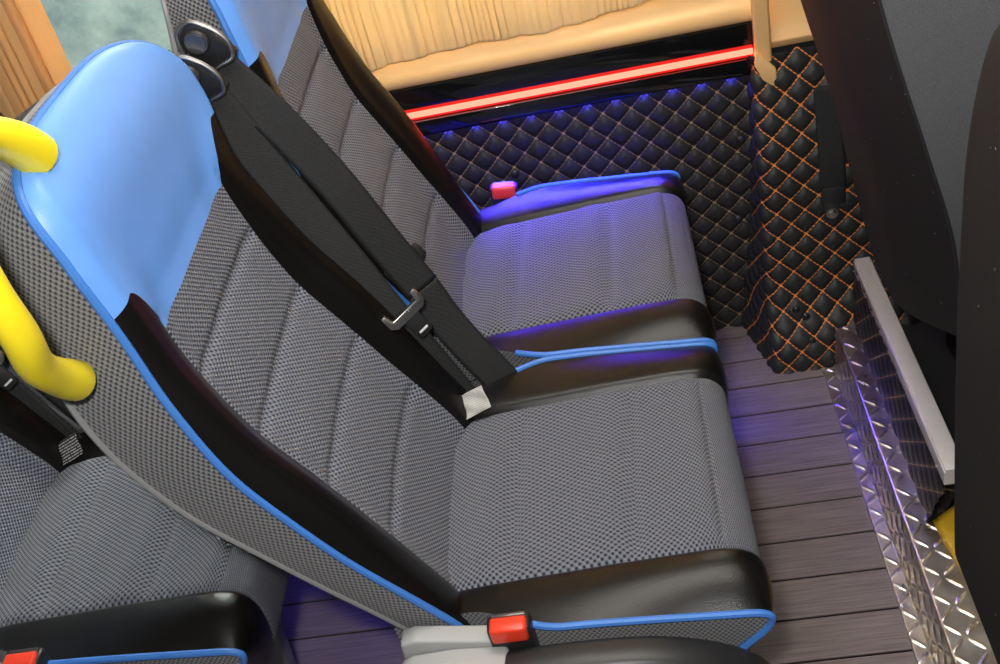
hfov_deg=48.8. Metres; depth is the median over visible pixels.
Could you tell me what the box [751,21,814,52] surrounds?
trim
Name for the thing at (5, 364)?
passenger seat
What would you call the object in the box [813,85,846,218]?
anchor
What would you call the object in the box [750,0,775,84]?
trim
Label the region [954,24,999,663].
seat
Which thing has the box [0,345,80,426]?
belt
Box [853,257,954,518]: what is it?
partition panel
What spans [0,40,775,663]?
passenger seat
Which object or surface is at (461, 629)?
trim
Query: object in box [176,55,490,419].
belt
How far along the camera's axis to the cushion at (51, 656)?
1.30 m
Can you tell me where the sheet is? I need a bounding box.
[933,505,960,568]
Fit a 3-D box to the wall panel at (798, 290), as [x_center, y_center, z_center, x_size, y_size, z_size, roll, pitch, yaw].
[0.632,-0.220,1.942,0.434,0.592,0.174,-9,39,8]
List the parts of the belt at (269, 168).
guide plate, tongue blade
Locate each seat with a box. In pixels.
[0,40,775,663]
[0,112,84,432]
[0,386,296,663]
[160,0,716,386]
[801,0,999,361]
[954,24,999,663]
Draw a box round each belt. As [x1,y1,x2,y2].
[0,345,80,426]
[0,350,82,464]
[174,19,515,384]
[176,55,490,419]
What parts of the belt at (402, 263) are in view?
guide plate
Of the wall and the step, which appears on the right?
the step
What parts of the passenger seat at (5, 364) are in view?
panel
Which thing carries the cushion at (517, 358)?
on the passenger seat at (605, 262)
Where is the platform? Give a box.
[901,321,955,510]
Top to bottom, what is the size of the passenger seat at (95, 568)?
1.084 m
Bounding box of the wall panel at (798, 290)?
[741,45,920,373]
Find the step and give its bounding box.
[823,326,997,663]
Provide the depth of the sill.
1.83 m
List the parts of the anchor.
anchor plate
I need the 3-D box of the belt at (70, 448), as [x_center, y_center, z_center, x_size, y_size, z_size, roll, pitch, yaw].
[-0.774,-0.008,1.500,0.279,0.605,0.059,-1,40,18]
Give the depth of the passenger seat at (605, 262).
1.66 m
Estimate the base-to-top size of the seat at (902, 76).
1.070 m
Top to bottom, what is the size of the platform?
0.070 m
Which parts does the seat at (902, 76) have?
seat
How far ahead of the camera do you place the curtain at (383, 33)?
1.80 m
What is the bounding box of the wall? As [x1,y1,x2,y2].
[424,0,813,329]
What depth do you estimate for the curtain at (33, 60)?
1.83 m
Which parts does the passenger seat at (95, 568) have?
slot plate, leg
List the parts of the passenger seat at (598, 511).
grab handle, panel, panel, slot plate, armrest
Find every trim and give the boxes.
[388,21,752,135]
[394,612,767,646]
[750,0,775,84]
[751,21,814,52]
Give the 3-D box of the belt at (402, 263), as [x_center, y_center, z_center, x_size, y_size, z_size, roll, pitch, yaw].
[-0.164,-0.142,1.407,0.294,0.605,0.061,-4,40,15]
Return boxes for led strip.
[405,44,752,119]
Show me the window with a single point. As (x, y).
(81, 27)
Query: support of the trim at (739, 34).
attached to the wall
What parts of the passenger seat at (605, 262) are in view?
panel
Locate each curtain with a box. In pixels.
[0,0,71,118]
[324,0,648,71]
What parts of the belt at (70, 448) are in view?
tongue blade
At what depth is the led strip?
1.88 m
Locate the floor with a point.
(834, 600)
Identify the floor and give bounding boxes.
[280,326,916,663]
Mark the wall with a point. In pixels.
(700, 132)
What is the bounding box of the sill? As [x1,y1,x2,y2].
[372,0,751,90]
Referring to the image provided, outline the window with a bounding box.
[40,0,171,68]

